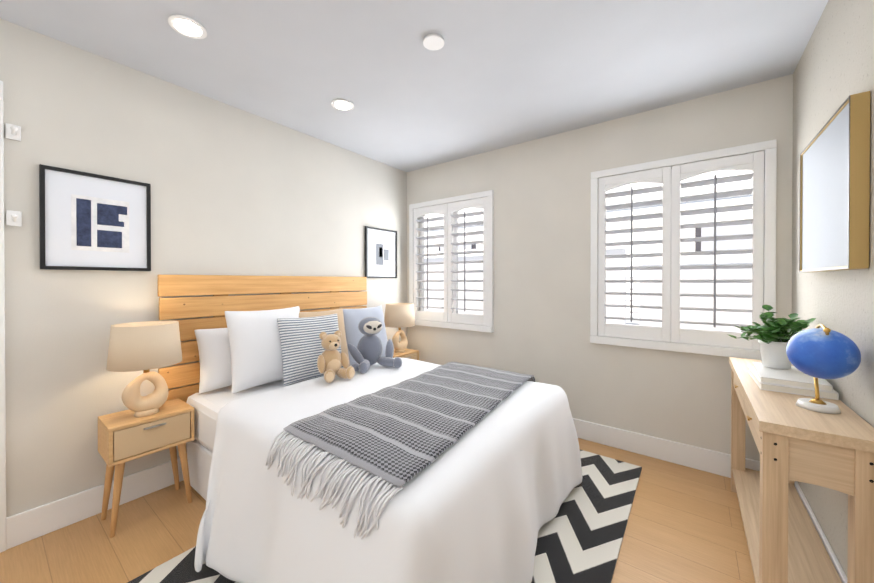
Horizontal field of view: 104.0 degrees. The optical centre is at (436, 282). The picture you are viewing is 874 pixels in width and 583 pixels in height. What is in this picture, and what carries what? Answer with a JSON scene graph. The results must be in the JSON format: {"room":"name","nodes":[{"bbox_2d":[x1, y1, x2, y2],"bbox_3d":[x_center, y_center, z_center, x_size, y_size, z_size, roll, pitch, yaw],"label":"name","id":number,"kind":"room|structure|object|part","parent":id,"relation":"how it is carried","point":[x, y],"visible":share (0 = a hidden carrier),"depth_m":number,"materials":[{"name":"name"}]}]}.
{"room":"bedroom","nodes":[
{"label":"bedroom","id":0,"kind":"room"},
{"bbox_2d":[0,18,406,517],"bbox_3d":[-1.538,0.007,2.315,0.160,2.440,4.120,0,0,37],"label":"wall","id":1,"kind":"structure","parent":0,"point":[235,191],"depth_m":1.92,"materials":[{"name":"beige paint"}]},
{"bbox_2d":[0,80,6,552],"bbox_3d":[-2.265,0.158,1.194,0.022,2.150,0.934,0,0,37],"label":"door frame","id":2,"kind":"structure","parent":1,"relation":"attached to","point":[3,545],"depth_m":1.56,"materials":[{"name":"white paint"}]},
{"bbox_2d":[6,123,20,140],"bbox_3d":[-1.951,-0.699,1.573,0.060,0.070,0.045,0,0,37],"label":"light switch","id":3,"kind":"object","parent":1,"relation":"attached to","point":[13,132],"visible":1,"depth_m":1.58,"materials":[{"name":"white plastic"}]},
{"bbox_2d":[6,210,21,226],"bbox_3d":[-1.951,-0.299,1.575,0.060,0.070,0.045,0,0,37],"label":"light switch","id":4,"kind":"object","parent":1,"relation":"attached to","point":[13,218],"visible":1,"depth_m":1.58,"materials":[{"name":"white plastic"}]},
{"bbox_2d":[39,164,150,270],"bbox_3d":[-1.793,-0.318,1.816,0.023,0.505,0.420,0,0,37],"label":"picture frame","id":5,"kind":"object","parent":1,"relation":"attached to","point":[89,221],"visible":1,"depth_m":1.79,"materials":[{"name":"black"}]},
{"bbox_2d":[6,458,183,548],"bbox_3d":[-1.468,1.155,2.268,0.016,0.145,3.800,0,0,37],"label":"baseboard","id":6,"kind":"structure","parent":1,"relation":"attached to","point":[31,524],"depth_m":1.75,"materials":[{"name":"white paint"}]},
{"bbox_2d":[365,226,396,277],"bbox_3d":[-0.560,-0.294,3.461,0.023,0.500,0.430,0,0,37],"label":"picture frame","id":7,"kind":"object","parent":1,"relation":"attached to","point":[380,253],"visible":0.9,"depth_m":3.44,"materials":[{"name":"black"}]},
{"bbox_2d":[0,438,754,582],"bbox_3d":[-0.274,1.282,1.374,3.320,0.100,4.120,0,0,37],"label":"floor","id":8,"kind":"structure","parent":0,"point":[684,524],"depth_m":1.64,"materials":[{"name":"brown wood"}]},
{"bbox_2d":[98,398,194,537],"bbox_3d":[-1.558,0.964,1.841,0.268,0.533,0.350,0,0,37],"label":"nightstand","id":9,"kind":"object","parent":8,"relation":"on","point":[124,436],"visible":0.98,"depth_m":1.77,"materials":[{"name":"brown wood"}]},
{"bbox_2d":[106,321,181,416],"bbox_3d":[-1.545,0.457,1.816,0.307,0.479,0.307,0,0,37],"label":"lamp","id":10,"kind":"object","parent":9,"relation":"on","point":[145,346],"visible":1,"depth_m":1.74,"materials":[{"name":"beige ceramic"}]},
{"bbox_2d":[127,450,641,582],"bbox_3d":[0.034,1.223,1.805,1.575,0.011,2.300,0,0,37],"label":"rug","id":11,"kind":"object","parent":8,"relation":"on","point":[580,536],"visible":0.35,"depth_m":1.63,"materials":[{"name":"black fabric"}]},
{"bbox_2d":[157,275,581,582],"bbox_3d":[-0.396,0.583,2.009,2.030,1.261,1.696,0,0,37],"label":"bed","id":12,"kind":"object","parent":11,"relation":"on","point":[412,471],"visible":0.96,"depth_m":1.39,"materials":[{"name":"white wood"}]},
{"bbox_2d":[194,328,231,392],"bbox_3d":[-1.242,0.469,2.295,0.189,0.373,0.644,0,0,37],"label":"pillow","id":13,"kind":"object","parent":12,"relation":"on","point":[214,357],"visible":0.31,"depth_m":2.07,"materials":[{"name":"white fabric"}]},
{"bbox_2d":[225,306,299,392],"bbox_3d":[-1.103,0.413,2.240,0.185,0.483,0.493,0,0,37],"label":"pillow","id":14,"kind":"object","parent":12,"relation":"on","point":[255,348],"visible":0.77,"depth_m":2.11,"materials":[{"name":"white fabric"}]},
{"bbox_3d":[-0.390,0.800,2.058,1.840,0.253,1.360,0,0,37],"label":"mattress","id":15,"kind":"part","parent":12,"relation":"part of","materials":[{"name":"white fabric"}]},
{"bbox_2d":[277,314,343,385],"bbox_3d":[-0.853,0.442,2.341,0.173,0.422,0.436,0,0,43],"label":"pillow","id":16,"kind":"object","parent":12,"relation":"on","point":[302,348],"visible":0.62,"depth_m":2.24,"materials":[{"name":"grey fabric"}]},
{"bbox_2d":[299,308,349,365],"bbox_3d":[-0.848,0.429,2.537,0.165,0.444,0.421,0,0,37],"label":"pillow","id":17,"kind":"object","parent":12,"relation":"on","point":[341,325],"visible":0.08,"depth_m":2.62,"materials":[{"name":"beige fabric"}]},
{"bbox_2d":[317,330,354,382],"bbox_3d":[-0.647,0.456,2.145,0.200,0.290,0.240,0,0,-39],"label":"teddy bear","id":18,"kind":"object","parent":12,"relation":"on","point":[331,360],"visible":1,"depth_m":2.13},
{"bbox_2d":[343,306,387,364],"bbox_3d":[-0.598,0.429,2.862,0.185,0.442,0.459,0,0,37],"label":"pillow","id":19,"kind":"object","parent":12,"relation":"on","point":[353,318],"visible":0.48,"depth_m":2.76,"materials":[{"name":"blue fabric"}]},
{"bbox_2d":[347,317,401,373],"bbox_3d":[-0.448,0.423,2.418,0.370,0.353,0.307,0,0,-33],"label":"plush","id":20,"kind":"object","parent":12,"relation":"on","point":[367,352],"visible":1,"depth_m":2.41,"materials":[{"name":"grey fabric"}]},
{"bbox_2d":[194,357,581,582],"bbox_3d":[-0.169,0.905,1.838,1.468,0.600,1.714,0,0,37],"label":"duvet","id":21,"kind":"object","parent":12,"relation":"on","point":[468,497],"depth_m":1.32,"materials":[{"name":"white fabric"}]},
{"bbox_2d":[265,362,534,538],"bbox_3d":[-0.007,0.726,1.786,0.770,0.297,1.533,0,0,37],"label":"throw","id":22,"kind":"object","parent":12,"relation":"on","point":[345,468],"depth_m":1.30,"materials":[{"name":"grey fabric"}]},
{"bbox_2d":[393,348,418,359],"bbox_3d":[-0.388,0.956,3.401,0.268,0.533,0.350,0,0,37],"label":"nightstand","id":23,"kind":"object","parent":8,"relation":"on","point":[411,354],"visible":0.12,"depth_m":3.38,"materials":[{"name":"brown wood"}]},
{"bbox_2d":[384,303,414,352],"bbox_3d":[-0.370,0.449,3.384,0.307,0.479,0.307,0,0,37],"label":"lamp","id":24,"kind":"object","parent":23,"relation":"on","point":[399,316],"visible":1,"depth_m":3.28,"materials":[{"name":"beige ceramic"}]},
{"bbox_2d":[729,357,873,582],"bbox_3d":[1.523,0.842,1.511,0.279,0.780,1.180,0,0,37],"label":"console table","id":25,"kind":"object","parent":8,"relation":"on","point":[794,442],"visible":0.96,"depth_m":1.11,"materials":[{"name":"brown wood"}]},
{"bbox_2d":[747,362,838,399],"bbox_3d":[1.558,0.425,1.521,0.227,0.052,0.364,0,0,37],"label":"books","id":26,"kind":"object","parent":25,"relation":"on","point":[792,380],"visible":0.83,"depth_m":1.42,"materials":[{"name":"white paper"}]},
{"bbox_2d":[727,305,815,368],"bbox_3d":[1.597,0.252,1.606,0.364,0.290,0.334,0,0,37],"label":"plant","id":27,"kind":"object","parent":26,"relation":"on","point":[774,336],"visible":0.88,"depth_m":1.58,"materials":[{"name":"green plant"}]},
{"bbox_2d":[786,324,860,413],"bbox_3d":[1.348,0.298,1.199,0.174,0.308,0.189,0,0,37],"label":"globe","id":28,"kind":"object","parent":25,"relation":"on","point":[817,352],"visible":1,"depth_m":1.15,"materials":[{"name":"blue metal"}]},
{"bbox_2d":[0,0,827,171],"bbox_3d":[-0.274,-1.258,1.360,3.320,0.100,4.120,0,0,37],"label":"ceiling","id":29,"kind":"structure","parent":0,"point":[490,75],"depth_m":1.83,"materials":[{"name":"white paint"}]},
{"bbox_2d":[168,14,206,38],"bbox_3d":[-1.174,-1.204,1.610,0.150,0.011,0.150,0,0,37],"label":"recessed light","id":30,"kind":"object","parent":29,"relation":"in","point":[186,26],"visible":1,"depth_m":1.60,"materials":[{"name":"white paint"}]},
{"bbox_2d":[331,99,353,110],"bbox_3d":[-0.640,-1.208,2.322,0.150,0.011,0.150,0,0,37],"label":"recessed light","id":31,"kind":"object","parent":29,"relation":"in","point":[343,104],"visible":1,"depth_m":2.31,"materials":[{"name":"white paint"}]},
{"bbox_2d":[423,33,443,49],"bbox_3d":[-0.016,-1.202,1.704,0.108,0.016,0.108,0,0,37],"label":"smoke detector","id":32,"kind":"object","parent":29,"relation":"attached to","point":[433,41],"visible":1,"depth_m":1.70,"materials":[{"name":"white plastic"}]},
{"bbox_2d":[407,74,792,460],"bbox_3d":[0.913,0.004,2.951,3.000,2.440,0.160,0,0,37],"label":"wall","id":33,"kind":"structure","parent":0,"point":[540,188],"depth_m":2.67,"materials":[{"name":"beige paint"}]},
{"bbox_2d":[409,190,493,332],"bbox_3d":[0.140,-0.197,3.478,1.010,1.305,0.203,0,0,37],"label":"window shutter","id":34,"kind":"object","parent":33,"relation":"attached to","point":[450,316],"visible":0.96,"depth_m":3.42,"materials":[{"name":"white wood"}]},
{"bbox_2d":[573,418,759,477],"bbox_3d":[0.861,1.151,2.887,2.940,0.145,0.016,0,0,37],"label":"baseboard","id":35,"kind":"structure","parent":33,"relation":"attached to","point":[715,462],"depth_m":2.36,"materials":[{"name":"white paint"}]},
{"bbox_2d":[590,139,776,359],"bbox_3d":[1.625,-0.191,2.365,1.020,1.305,0.203,0,0,37],"label":"window shutter","id":36,"kind":"object","parent":33,"relation":"attached to","point":[759,159],"visible":0.92,"depth_m":2.29,"materials":[{"name":"white wood"}]},
{"bbox_2d":[792,0,873,575],"bbox_3d":[0.990,0.018,0.419,0.160,2.440,4.120,0,0,37],"label":"wall","id":37,"kind":"structure","parent":0,"point":[834,70],"depth_m":1.36,"materials":[{"name":"beige paint"}]},
{"bbox_2d":[795,481,846,582],"bbox_3d":[0.919,1.165,0.478,0.016,0.145,3.800,0,0,37],"label":"baseboard","id":38,"kind":"structure","parent":37,"relation":"attached to","point":[840,571],"depth_m":1.46,"materials":[{"name":"white paint"}]},
{"bbox_2d":[799,91,869,271],"bbox_3d":[1.584,-0.335,1.384,0.044,0.575,0.660,0,0,37],"label":"mirror","id":39,"kind":"object","parent":37,"relation":"attached to","point":[834,200],"visible":1,"depth_m":1.24,"materials":[{"name":"gold metal"}]},
{"label":"outside","id":40,"kind":"structure","parent":0,"visible":0},
{"bbox_2d":[424,170,752,332],"bbox_3d":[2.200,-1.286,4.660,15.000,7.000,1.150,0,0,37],"label":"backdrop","id":41,"kind":"structure","parent":40,"point":[744,318],"depth_m":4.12,"materials":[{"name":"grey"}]}
]}

